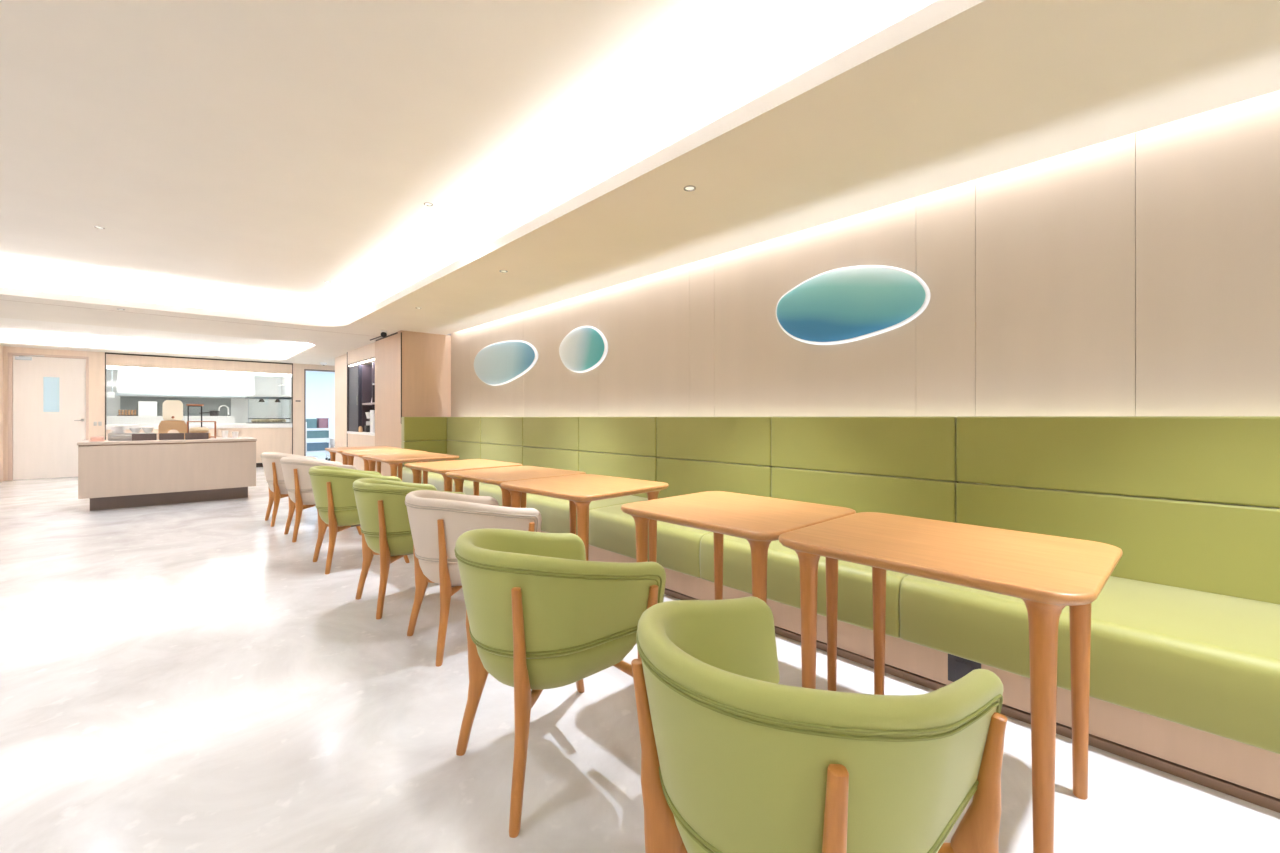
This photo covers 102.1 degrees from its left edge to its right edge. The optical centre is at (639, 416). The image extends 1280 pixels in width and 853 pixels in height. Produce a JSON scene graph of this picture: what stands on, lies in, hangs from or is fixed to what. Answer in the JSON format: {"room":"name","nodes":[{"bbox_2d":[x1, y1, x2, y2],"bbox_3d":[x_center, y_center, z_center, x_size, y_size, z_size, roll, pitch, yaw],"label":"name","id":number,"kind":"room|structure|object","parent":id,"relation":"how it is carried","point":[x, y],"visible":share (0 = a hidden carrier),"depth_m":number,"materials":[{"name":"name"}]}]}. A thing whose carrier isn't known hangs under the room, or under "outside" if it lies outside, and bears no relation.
{"room":"eatery","nodes":[
{"label":"eatery","id":0,"kind":"room"},
{"bbox_2d":[0,345,2,481],"bbox_3d":[-12.764,-0.100,7.752,4.030,2.500,0.670,0,0,-42],"label":"wall","id":1,"kind":"structure","parent":0,"point":[1,347],"depth_m":9.19,"materials":[{"name":"brown wood"}]},
{"bbox_2d":[0,318,315,359],"bbox_3d":[-9.196,-1.370,8.088,6.830,0.200,3.830,0,0,-42],"label":"ceiling","id":2,"kind":"structure","parent":0,"point":[12,331],"depth_m":9.68,"materials":[{"name":"paint"}]},
{"bbox_2d":[3,346,334,480],"bbox_3d":[-9.027,-0.060,11.570,6.700,2.420,0.120,0,0,-42],"label":"wall","id":3,"kind":"structure","parent":0,"point":[279,440],"depth_m":10.96,"materials":[{"name":"brown wood"}]},
{"bbox_2d":[8,352,88,480],"bbox_3d":[-11.007,-0.006,9.639,1.000,2.312,0.157,0,0,-42],"label":"door","id":4,"kind":"structure","parent":3,"relation":"in","point":[48,395],"depth_m":9.62,"materials":[{"name":"laminate"}]},
{"bbox_2d":[106,423,291,429],"bbox_3d":[-9.503,0.200,11.350,3.070,0.100,0.462,0,0,-42],"label":"trim","id":5,"kind":"structure","parent":3,"relation":"attached to","point":[242,425],"depth_m":11.35,"materials":[{"name":"white"}]},
{"bbox_2d":[245,395,290,423],"bbox_3d":[-8.810,-0.180,12.267,0.860,0.660,0.405,0,0,-42],"label":"display","id":6,"kind":"object","parent":5,"relation":"on","point":[278,398],"visible":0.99,"depth_m":12.16,"materials":[{"name":"white metal"}]},
{"bbox_2d":[251,419,285,422],"bbox_3d":[-8.770,0.089,12.222,0.676,0.080,0.112,0,0,-42],"label":"pile","id":7,"kind":"object","parent":6,"relation":"in","point":[252,420],"visible":0.99,"depth_m":12.19,"materials":[{"name":"beige food"}]},
{"bbox_2d":[105,352,292,466],"bbox_3d":[-9.397,-0.060,11.234,3.100,2.420,0.116,0,0,-42],"label":"frame","id":8,"kind":"object","parent":3,"relation":"attached to","point":[257,464],"depth_m":11.36,"materials":[{"name":"brown wood"}]},
{"bbox_2d":[107,366,290,376],"bbox_3d":[-9.416,-0.982,11.255,3.060,0.053,0.040,0,0,-42],"label":"light bar","id":9,"kind":"object","parent":3,"relation":"attached to","point":[108,367],"visible":1,"depth_m":11.11,"materials":[{"name":"white"}]},
{"bbox_2d":[304,369,334,455],"bbox_3d":[-7.654,0.000,12.829,1.175,2.300,0.136,0,0,-42],"label":"trim","id":10,"kind":"structure","parent":3,"relation":"attached to","point":[305,370],"depth_m":12.40,"materials":[{"name":"metal"}]},
{"bbox_2d":[106,366,290,423],"bbox_3d":[-10.331,-0.200,12.092,3.680,2.700,2.410,0,0,-42],"label":"wall","id":11,"kind":"structure","parent":0,"point":[264,385],"depth_m":13.68,"materials":[{"name":"white paint"}]},
{"bbox_2d":[120,396,230,415],"bbox_3d":[-11.315,-0.170,12.679,2.020,0.640,0.015,0,0,-42],"label":"wall","id":12,"kind":"structure","parent":11,"relation":"attached to","point":[127,403],"depth_m":12.79,"materials":[{"name":"grey tile"}]},
{"bbox_2d":[116,369,254,398],"bbox_3d":[-10.929,-0.970,12.560,2.490,1.000,0.712,0,0,-42],"label":"extractor hood","id":13,"kind":"object","parent":11,"relation":"attached to","point":[132,383],"visible":0.56,"depth_m":12.29,"materials":[{"name":"white metal"}]},
{"bbox_2d":[306,371,334,455],"bbox_3d":[-7.753,-0.200,13.644,2.220,2.700,5.600,0,0,-42],"label":"wall","id":14,"kind":"structure","parent":0,"point":[320,386],"depth_m":15.59,"materials":[{"name":"white"}]},
{"bbox_2d":[335,354,346,463],"bbox_3d":[-5.849,-0.060,10.882,0.740,2.420,1.285,0,0,-42],"label":"wall","id":15,"kind":"structure","parent":0,"point":[341,361],"depth_m":10.74,"materials":[{"name":"brown wood"}]},
{"bbox_2d":[348,366,351,430],"bbox_3d":[-4.721,-0.350,9.607,0.796,1.340,2.050,0,0,-42],"label":"wall","id":16,"kind":"structure","parent":0,"point":[348,366],"depth_m":10.09,"materials":[{"name":"beige wood"}]},
{"bbox_2d":[347,352,374,446],"bbox_3d":[-5.023,-0.310,9.354,0.024,1.920,2.085,0,0,-42],"label":"trim","id":17,"kind":"structure","parent":16,"relation":"attached to","point":[347,352],"depth_m":10.09,"materials":[{"name":"brown"}]},
{"bbox_2d":[347,431,374,435],"bbox_3d":[-4.853,0.299,9.480,0.462,0.042,2.039,0,0,-42],"label":"trim","id":18,"kind":"structure","parent":16,"relation":"attached to","point":[348,432],"depth_m":9.28,"materials":[{"name":"white"}]},
{"bbox_2d":[364,412,369,431],"bbox_3d":[-4.968,0.093,9.497,0.140,0.370,0.140,0,0,-42],"label":"grinder","id":19,"kind":"object","parent":18,"relation":"on","point":[366,428],"visible":0.52,"depth_m":9.44,"materials":[{"name":"black plastic"}]},
{"bbox_2d":[370,410,374,432],"bbox_3d":[-4.715,0.078,9.213,0.120,0.400,0.220,0,0,-42],"label":"menu stand","id":20,"kind":"object","parent":18,"relation":"on","point":[372,412],"visible":0.49,"depth_m":9.14,"materials":[{"name":"white"}]},
{"bbox_2d":[349,362,374,431],"bbox_3d":[-4.868,-0.347,9.473,0.395,1.250,2.010,0,0,-42],"label":"wall niche","id":21,"kind":"object","parent":16,"relation":"attached to","point":[361,377],"visible":0.54,"depth_m":9.68,"materials":[{"name":"grey"}]},
{"bbox_2d":[348,342,374,470],"bbox_3d":[-4.722,-0.060,9.606,0.800,2.420,2.050,0,0,-42],"label":"cabinet","id":22,"kind":"object","parent":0,"point":[367,351],"visible":0.14,"depth_m":9.42,"materials":[{"name":"brown wood"}]},
{"bbox_2d":[349,358,374,366],"bbox_3d":[-4.992,-0.995,9.360,0.030,0.020,2.010,0,0,-42],"label":"light bar","id":23,"kind":"object","parent":22,"relation":"attached to","point":[374,358],"visible":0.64,"depth_m":9.39,"materials":[{"name":"beige"}]},
{"bbox_2d":[375,330,450,475],"bbox_3d":[-3.618,-0.060,8.347,0.870,2.420,1.300,0,0,-42],"label":"wall column","id":24,"kind":"structure","parent":0,"point":[426,357],"depth_m":7.89,"materials":[{"name":"brown wood"}]},
{"bbox_2d":[376,332,401,416],"bbox_3d":[-3.621,-0.060,8.342,0.861,2.420,1.302,0,0,-42],"label":"trim","id":25,"kind":"structure","parent":24,"relation":"attached to","point":[396,332],"depth_m":7.58,"materials":[{"name":"brown metal"}]},
{"bbox_2d":[0,0,984,325],"bbox_3d":[-2.773,-1.435,0.987,6.840,0.330,12.000,0,0,-42],"label":"ceiling","id":26,"kind":"structure","parent":0,"point":[233,158],"depth_m":2.79,"materials":[{"name":"paint"}]},
{"bbox_2d":[0,455,1279,852],"bbox_3d":[-5.168,1.210,4.760,11.200,0.120,22.400,0,0,-42],"label":"floor","id":27,"kind":"structure","parent":0,"point":[187,677],"depth_m":1.97,"materials":[{"name":"stone"}]},
{"bbox_2d":[77,437,256,510],"bbox_3d":[-6.332,0.727,7.032,1.730,0.846,0.835,0,0,-42],"label":"counter","id":28,"kind":"object","parent":27,"relation":"on","point":[113,474],"depth_m":6.68,"materials":[{"name":"laminate"}]},
{"bbox_2d":[89,437,105,441],"bbox_3d":[-6.821,0.277,6.500,0.130,0.055,0.200,0,0,-42],"label":"food box","id":29,"kind":"object","parent":28,"relation":"on","point":[92,439],"visible":1,"depth_m":6.43,"materials":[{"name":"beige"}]},
{"bbox_2d":[110,435,131,440],"bbox_3d":[-6.662,0.272,6.645,0.200,0.064,0.160,0,0,-42],"label":"serving dish","id":30,"kind":"object","parent":28,"relation":"on","point":[123,436],"visible":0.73,"depth_m":6.60,"materials":[{"name":"silver metal"}]},
{"bbox_2d":[108,433,150,440],"bbox_3d":[-6.748,0.259,6.865,0.430,0.090,0.200,0,0,-42],"label":"stand","id":31,"kind":"object","parent":28,"relation":"on","point":[109,434],"visible":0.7,"depth_m":6.72,"materials":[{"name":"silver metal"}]},
{"bbox_2d":[129,428,140,432],"bbox_3d":[-6.709,0.179,6.874,0.116,0.070,0.116,0,0,-42],"label":"bowl","id":32,"kind":"object","parent":31,"relation":"on","point":[133,430],"visible":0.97,"depth_m":6.84,"materials":[{"name":"white ceramic"}]},
{"bbox_2d":[142,428,152,432],"bbox_3d":[-6.620,0.179,6.955,0.116,0.070,0.116,0,0,-42],"label":"bowl","id":33,"kind":"object","parent":31,"relation":"on","point":[146,430],"visible":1,"depth_m":6.93,"materials":[{"name":"white ceramic"}]},
{"bbox_2d":[132,433,156,440],"bbox_3d":[-6.478,0.262,6.759,0.230,0.085,0.180,0,0,-42],"label":"box","id":34,"kind":"object","parent":28,"relation":"on","point":[153,436],"visible":0.99,"depth_m":6.69,"materials":[{"name":"brown"}]},
{"bbox_2d":[77,437,256,444],"bbox_3d":[-6.332,0.321,7.032,1.730,0.034,0.835,0,0,-42],"label":"countertop","id":35,"kind":"structure","parent":28,"relation":"on","point":[229,439],"depth_m":6.69,"materials":[{"name":"stone"}]},
{"bbox_2d":[159,433,183,439],"bbox_3d":[-6.283,0.262,6.938,0.245,0.085,0.180,0,0,-42],"label":"box","id":36,"kind":"object","parent":28,"relation":"on","point":[162,436],"visible":1,"depth_m":6.88,"materials":[{"name":"brown"}]},
{"bbox_2d":[158,400,186,438],"bbox_3d":[-6.465,0.036,7.155,0.290,0.535,0.215,0,0,-42],"label":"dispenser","id":37,"kind":"object","parent":28,"relation":"on","point":[172,409],"visible":0.95,"depth_m":7.10,"materials":[{"name":"beige wood"}]},
{"bbox_2d":[186,404,203,432],"bbox_3d":[-6.357,0.062,7.385,0.185,0.484,0.140,0,0,-42],"label":"wire stand","id":38,"kind":"object","parent":28,"relation":"on","point":[188,405],"visible":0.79,"depth_m":7.34,"materials":[{"name":"black metal"}]},
{"bbox_2d":[186,404,203,405],"bbox_3d":[-6.357,-0.170,7.385,0.185,0.020,0.140,0,0,-42],"label":"wood shelf","id":39,"kind":"object","parent":38,"relation":"attached to","point":[186,404],"depth_m":7.33,"materials":[{"name":"orange wood"}]},
{"bbox_2d":[185,433,208,439],"bbox_3d":[-6.095,0.262,7.110,0.240,0.085,0.180,0,0,-42],"label":"box","id":40,"kind":"object","parent":28,"relation":"on","point":[188,436],"visible":0.99,"depth_m":7.04,"materials":[{"name":"brown"}]},
{"bbox_2d":[187,421,215,437],"bbox_3d":[-6.188,0.181,7.296,0.312,0.246,0.190,0,0,-42],"label":"wire stand","id":41,"kind":"object","parent":28,"relation":"on","point":[214,436],"visible":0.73,"depth_m":7.30,"materials":[{"name":"orange metal"}]},
{"bbox_2d":[221,431,227,437],"bbox_3d":[-6.036,0.251,7.516,0.084,0.106,0.084,0,0,-42],"label":"paper cup","id":42,"kind":"object","parent":28,"relation":"on","point":[224,433],"visible":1,"depth_m":7.49,"materials":[{"name":"white paper"}]},
{"bbox_2d":[232,431,238,437],"bbox_3d":[-5.948,0.259,7.597,0.084,0.091,0.084,0,0,-42],"label":"paper cup","id":43,"kind":"object","parent":28,"relation":"on","point":[234,433],"visible":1,"depth_m":7.58,"materials":[{"name":"white paper"}]},
{"bbox_3d":[-6.206,0.265,7.280,0.240,0.078,0.120,0,0,-42],"label":"block","id":44,"kind":"object","parent":28,"relation":"on","visible":0},
{"bbox_2d":[189,427,208,432],"bbox_3d":[-6.206,0.184,7.279,0.210,0.084,0.084,0,0,-42],"label":"bread loaf","id":45,"kind":"object","parent":44,"relation":"on","point":[194,429],"visible":1,"depth_m":7.25,"materials":[{"name":"beige food"}]},
{"bbox_2d":[106,416,235,424],"bbox_3d":[-11.210,0.564,12.304,2.450,1.172,0.670,0,0,-42],"label":"countertop","id":46,"kind":"structure","parent":27,"relation":"on","point":[109,419],"depth_m":11.93,"materials":[{"name":"white stone"}]},
{"bbox_2d":[138,401,156,415],"bbox_3d":[-11.342,-0.190,11.916,0.310,0.335,0.264,0,0,-42],"label":"kitchen appliance","id":47,"kind":"object","parent":46,"relation":"on","point":[145,408],"visible":0.99,"depth_m":11.82,"materials":[{"name":"white"}]},
{"bbox_2d":[106,416,235,417],"bbox_3d":[-11.210,-0.001,12.304,2.450,0.042,0.670,0,0,-42],"label":"countertop","id":48,"kind":"structure","parent":46,"relation":"on","point":[106,416],"depth_m":11.95,"materials":[{"name":"white stone"}]},
{"bbox_2d":[199,410,218,415],"bbox_3d":[-10.574,-0.092,12.690,0.371,0.140,0.180,0,0,-42],"label":"cooking pot","id":49,"kind":"object","parent":46,"relation":"on","point":[214,412],"visible":0.97,"depth_m":12.68,"materials":[{"name":"grey metal"}]},
{"bbox_2d":[218,405,229,415],"bbox_3d":[-10.364,-0.159,12.881,0.224,0.274,0.060,0,0,-42],"label":"faucet","id":50,"kind":"object","parent":46,"relation":"on","point":[221,405],"visible":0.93,"depth_m":12.91,"materials":[{"name":"white metal"}]},
{"bbox_2d":[261,452,326,526],"bbox_3d":[-3.833,0.767,5.750,0.625,0.765,0.646,0,0,-42],"label":"armchair","id":51,"kind":"object","parent":27,"relation":"on","point":[271,463],"visible":0.46,"depth_m":5.49,"materials":[{"name":"beige fabric"}]},
{"bbox_2d":[306,422,329,460],"bbox_3d":[-8.492,0.640,13.578,0.584,1.020,0.384,0,0,-42],"label":"storage cart","id":52,"kind":"object","parent":27,"relation":"on","point":[326,458],"visible":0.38,"depth_m":13.50,"materials":[{"name":"white metal"}]},
{"bbox_2d":[306,419,316,427],"bbox_3d":[-8.585,0.169,13.487,0.236,0.240,0.288,0,0,-42],"label":"crate","id":53,"kind":"object","parent":52,"relation":"on","point":[311,423],"visible":0.8,"depth_m":13.38,"materials":[{"name":"teal plastic"}]},
{"bbox_2d":[307,442,328,450],"bbox_3d":[-8.489,0.779,13.575,0.516,0.200,0.288,0,0,-42],"label":"crate","id":54,"kind":"object","parent":52,"relation":"on","point":[321,446],"visible":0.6,"depth_m":13.47,"materials":[{"name":"blue plastic"}]},
{"bbox_2d":[307,430,328,437],"bbox_3d":[-8.489,0.454,13.575,0.516,0.190,0.288,0,0,-42],"label":"crate","id":55,"kind":"object","parent":52,"relation":"on","point":[322,433],"visible":0.84,"depth_m":13.48,"materials":[{"name":"blue plastic"}]},
{"bbox_2d":[316,418,328,427],"bbox_3d":[-8.393,0.159,13.663,0.236,0.260,0.288,0,0,-42],"label":"crate","id":56,"kind":"object","parent":52,"relation":"on","point":[321,422],"visible":0.87,"depth_m":13.56,"materials":[{"name":"plastic"}]},
{"bbox_2d":[280,456,360,541],"bbox_3d":[-3.152,0.767,5.072,0.625,0.765,0.646,0,0,-42],"label":"armchair","id":57,"kind":"object","parent":27,"relation":"on","point":[295,470],"visible":0.59,"depth_m":4.81,"materials":[{"name":"beige fabric"}]},
{"bbox_2d":[330,438,334,447],"bbox_3d":[-8.006,0.860,13.818,0.420,0.580,0.382,0,0,-42],"label":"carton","id":58,"kind":"object","parent":27,"relation":"on","point":[332,440],"visible":0.2,"depth_m":13.63,"materials":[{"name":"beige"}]},
{"bbox_2d":[309,466,409,573],"bbox_3d":[-2.264,0.767,4.109,0.625,0.765,0.646,0,0,-42],"label":"armchair","id":59,"kind":"object","parent":27,"relation":"on","point":[333,492],"visible":0.65,"depth_m":3.86,"materials":[{"name":"green fabric"}]},
{"bbox_2d":[325,446,400,473],"bbox_3d":[-3.425,0.767,6.395,0.700,0.765,0.790,0,0,-42],"label":"dining table","id":60,"kind":"object","parent":27,"relation":"on","point":[333,451],"visible":0.38,"depth_m":6.32,"materials":[{"name":"brown wood"}]},
{"bbox_2d":[342,449,425,483],"bbox_3d":[-2.844,0.767,5.761,0.700,0.765,0.790,0,0,-43],"label":"dining table","id":61,"kind":"object","parent":27,"relation":"on","point":[350,455],"visible":0.38,"depth_m":5.75,"materials":[{"name":"brown wood"}]},
{"bbox_2d":[352,478,465,618],"bbox_3d":[-1.463,0.767,3.270,0.625,0.765,0.646,0,0,-42],"label":"armchair","id":62,"kind":"object","parent":27,"relation":"on","point":[381,507],"visible":0.61,"depth_m":3.01,"materials":[{"name":"green fabric"}]},
{"bbox_2d":[362,452,458,483],"bbox_3d":[-2.280,0.767,5.144,0.700,0.765,0.790,0,0,-44],"label":"dining table","id":63,"kind":"object","parent":27,"relation":"on","point":[393,460],"visible":0.58,"depth_m":5.04,"materials":[{"name":"brown wood"}]},
{"bbox_2d":[397,417,446,466],"bbox_3d":[-3.164,0.574,7.636,0.720,1.153,0.340,0,0,-42],"label":"bench back","id":64,"kind":"object","parent":27,"relation":"on","point":[428,434],"visible":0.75,"depth_m":7.46,"materials":[{"name":"green leather"}]},
{"bbox_2d":[397,417,480,483],"bbox_3d":[-2.747,0.574,7.083,0.861,1.153,1.160,0,0,-42],"label":"banquette","id":65,"kind":"object","parent":27,"relation":"on","point":[463,433],"visible":0.29,"depth_m":7.20,"materials":[{"name":"green"}]},
{"bbox_2d":[397,466,432,483],"bbox_3d":[-2.779,0.827,7.053,0.773,0.271,1.160,0,0,-42],"label":"seat cushion","id":66,"kind":"object","parent":65,"relation":"on","point":[407,475],"depth_m":6.80,"materials":[{"name":"green leather"}]},
{"bbox_2d":[405,459,521,495],"bbox_3d":[-1.453,0.767,4.255,0.700,0.765,0.790,0,0,-44],"label":"dining table","id":67,"kind":"object","parent":27,"relation":"on","point":[441,467],"visible":0.45,"depth_m":4.19,"materials":[{"name":"brown wood"}]},
{"bbox_2d":[405,490,541,666],"bbox_3d":[-0.893,0.767,2.713,0.625,0.765,0.646,0,0,-40],"label":"armchair","id":68,"kind":"object","parent":27,"relation":"on","point":[437,519],"visible":0.72,"depth_m":2.47,"materials":[{"name":"beige fabric"}]},
{"bbox_2d":[428,417,523,491],"bbox_3d":[-1.984,0.574,6.249,0.861,1.153,1.100,0,0,-42],"label":"banquette","id":69,"kind":"object","parent":27,"relation":"on","point":[501,437],"visible":0.38,"depth_m":6.37,"materials":[{"name":"green"}]},
{"bbox_2d":[428,473,470,491],"bbox_3d":[-2.017,0.827,6.220,0.773,0.271,1.100,0,0,-42],"label":"seat cushion","id":70,"kind":"object","parent":69,"relation":"on","point":[435,479],"depth_m":6.04,"materials":[{"name":"green leather"}]},
{"bbox_2d":[445,466,585,534],"bbox_3d":[-0.866,0.767,3.606,0.790,0.765,0.700,0,0,43],"label":"dining table","id":71,"kind":"object","parent":27,"relation":"on","point":[494,476],"visible":0.46,"depth_m":3.56,"materials":[{"name":"brown wood"}]},
{"bbox_2d":[463,417,578,505],"bbox_3d":[-1.236,0.574,5.432,0.861,1.153,1.116,0,0,-42],"label":"banquette","id":72,"kind":"object","parent":27,"relation":"on","point":[548,442],"visible":0.31,"depth_m":5.54,"materials":[{"name":"green"}]},
{"bbox_2d":[463,481,501,505],"bbox_3d":[-1.269,0.827,5.402,0.773,0.271,1.116,0,0,-42],"label":"seat cushion","id":73,"kind":"object","parent":72,"relation":"on","point":[494,491],"depth_m":5.18,"materials":[{"name":"green leather"}]},
{"bbox_2d":[454,528,665,837],"bbox_3d":[-0.294,0.767,1.742,0.625,0.765,0.646,0,0,-38],"label":"armchair","id":74,"kind":"object","parent":27,"relation":"on","point":[540,615],"visible":0.88,"depth_m":1.51,"materials":[{"name":"green fabric"}]},
{"bbox_2d":[500,474,668,561],"bbox_3d":[-0.326,0.767,3.016,0.790,0.765,0.700,0,0,44],"label":"dining table","id":75,"kind":"object","parent":27,"relation":"on","point":[581,489],"visible":0.75,"depth_m":2.88,"materials":[{"name":"brown wood"}]},
{"bbox_2d":[526,417,658,560],"bbox_3d":[-0.480,0.574,4.605,0.861,1.153,1.124,0,0,-42],"label":"banquette","id":76,"kind":"object","parent":27,"relation":"on","point":[623,447],"visible":0.38,"depth_m":4.61,"materials":[{"name":"green"}]},
{"bbox_2d":[526,493,647,534],"bbox_3d":[-0.513,0.827,4.576,0.773,0.271,1.124,0,0,-42],"label":"seat cushion","id":77,"kind":"object","parent":76,"relation":"on","point":[554,512],"depth_m":4.26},
{"bbox_2d":[589,417,772,599],"bbox_3d":[0.282,0.574,3.772,0.861,1.153,1.134,0,0,-42],"label":"banquette","id":78,"kind":"object","parent":27,"relation":"on","point":[695,454],"visible":0.48,"depth_m":3.76,"materials":[{"name":"green"}]},
{"bbox_2d":[589,502,711,577],"bbox_3d":[0.249,0.827,3.743,0.773,0.271,1.134,0,0,-42],"label":"seat cushion","id":79,"kind":"object","parent":78,"relation":"on","point":[612,530],"depth_m":3.38,"materials":[{"name":"green leather"}]},
{"bbox_2d":[621,491,855,690],"bbox_3d":[0.407,0.767,2.207,0.700,0.765,0.790,0,0,-43],"label":"dining table","id":80,"kind":"object","parent":27,"relation":"on","point":[760,520],"visible":0.72,"depth_m":2.15,"materials":[{"name":"brown wood"}]},
{"bbox_2d":[631,596,1006,852],"bbox_3d":[0.301,0.767,1.006,0.625,0.765,0.646,0,0,-41],"label":"armchair","id":81,"kind":"object","parent":27,"relation":"on","point":[735,759],"visible":1,"depth_m":0.77,"materials":[{"name":"green fabric"}]},
{"bbox_2d":[700,416,957,678],"bbox_3d":[1.047,0.574,2.936,0.861,1.153,1.133,0,0,-42],"label":"banquette","id":82,"kind":"object","parent":27,"relation":"on","point":[897,465],"visible":0.55,"depth_m":2.89,"materials":[{"name":"green"}]},
{"bbox_2d":[700,532,908,637],"bbox_3d":[1.015,0.827,2.906,0.773,0.271,1.133,0,0,-42],"label":"seat cushion","id":83,"kind":"object","parent":82,"relation":"on","point":[855,592],"depth_m":2.59,"materials":[{"name":"green leather"}]},
{"bbox_2d":[779,512,1122,852],"bbox_3d":[0.938,0.767,1.612,0.700,0.765,0.790,0,0,-42],"label":"dining table","id":84,"kind":"object","parent":27,"relation":"on","point":[1050,574],"visible":0.91,"depth_m":1.48,"materials":[{"name":"brown wood"}]},
{"bbox_2d":[899,416,1279,812],"bbox_3d":[2.187,0.574,1.691,0.861,1.153,2.243,0,0,-42],"label":"banquette","id":85,"kind":"object","parent":27,"relation":"on","point":[1185,647],"visible":0.75,"depth_m":2.01,"materials":[{"name":"green leather"}]},
{"bbox_2d":[948,654,980,681],"bbox_3d":[1.314,1.026,2.095,0.009,0.124,0.118,0,0,-42],"label":"outlet plate","id":86,"kind":"object","parent":85,"relation":"attached to","point":[958,667],"depth_m":2.11,"materials":[{"name":"grey plastic"}]},
{"bbox_2d":[899,575,1279,753],"bbox_3d":[2.154,0.827,1.661,0.773,0.271,2.243,0,0,-42],"label":"seat cushion","id":87,"kind":"object","parent":85,"relation":"on","point":[1206,658],"depth_m":1.75,"materials":[{"name":"green leather"}]},
{"bbox_2d":[0,0,1279,365],"bbox_3d":[-4.121,-1.270,3.393,10.700,0.001,18.770,0,0,-42],"label":"ceiling","id":88,"kind":"structure","parent":0,"point":[995,86],"depth_m":2.41,"materials":[{"name":"paint"}]},
{"bbox_2d":[6,300,378,336],"bbox_3d":[-7.272,-1.274,5.282,8.600,0.012,0.012,0,0,-42],"label":"trim","id":89,"kind":"structure","parent":88,"relation":"attached to","point":[6,300],"depth_m":6.53,"materials":[{"name":"laminate"}]},
{"bbox_2d":[370,330,386,340],"bbox_3d":[-3.959,-1.222,7.771,0.547,0.097,0.089,0,0,39],"label":"security camera","id":90,"kind":"object","parent":88,"relation":"attached to","point":[383,334],"visible":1,"depth_m":7.61,"materials":[{"name":"white"}]},
{"bbox_2d":[684,185,695,190],"bbox_3d":[0.276,-1.267,2.869,0.069,0.006,0.069,0,0,-42],"label":"recessed light","id":91,"kind":"object","parent":88,"relation":"in","point":[689,187],"visible":1,"depth_m":2.86,"materials":[{"name":"silver metal"}]},
{"bbox_2d":[451,90,1279,416],"bbox_3d":[1.157,-0.250,3.668,0.120,2.800,12.050,0,0,-42],"label":"wall","id":92,"kind":"structure","parent":0,"point":[1138,273],"depth_m":2.74,"materials":[{"name":"laminate"}]},
{"bbox_2d":[474,340,537,385],"bbox_3d":[-1.798,-0.704,6.765,0.059,0.572,1.699,0,0,-42],"label":"disc","id":93,"kind":"object","parent":92,"relation":"attached to","point":[500,363],"visible":1,"depth_m":6.67,"materials":[{"name":"blue glass"}]},
{"bbox_2d":[559,326,607,372],"bbox_3d":[-0.617,-0.714,5.474,0.059,0.492,0.845,0,0,-42],"label":"disc","id":94,"kind":"object","parent":92,"relation":"attached to","point":[583,349],"visible":1,"depth_m":5.41,"materials":[{"name":"teal glass"}]},
{"bbox_2d":[776,265,929,344],"bbox_3d":[1.323,-0.725,3.353,0.059,0.496,1.023,0,0,-42],"label":"disc","id":95,"kind":"object","parent":92,"relation":"attached to","point":[853,303],"visible":1,"depth_m":3.29,"materials":[{"name":"teal glass"}]},
{"bbox_3d":[-10.331,-1.510,12.092,3.680,0.080,2.410,0,0,-42],"label":"ceiling","id":96,"kind":"structure","parent":0,"visible":0},
{"bbox_2d":[106,369,114,397],"bbox_3d":[-11.202,-0.935,10.896,0.180,1.070,0.100,0,0,-42],"label":"rack","id":97,"kind":"object","parent":96,"relation":"hanging from","point":[111,394],"visible":0.46,"depth_m":10.92,"materials":[{"name":"white metal"}]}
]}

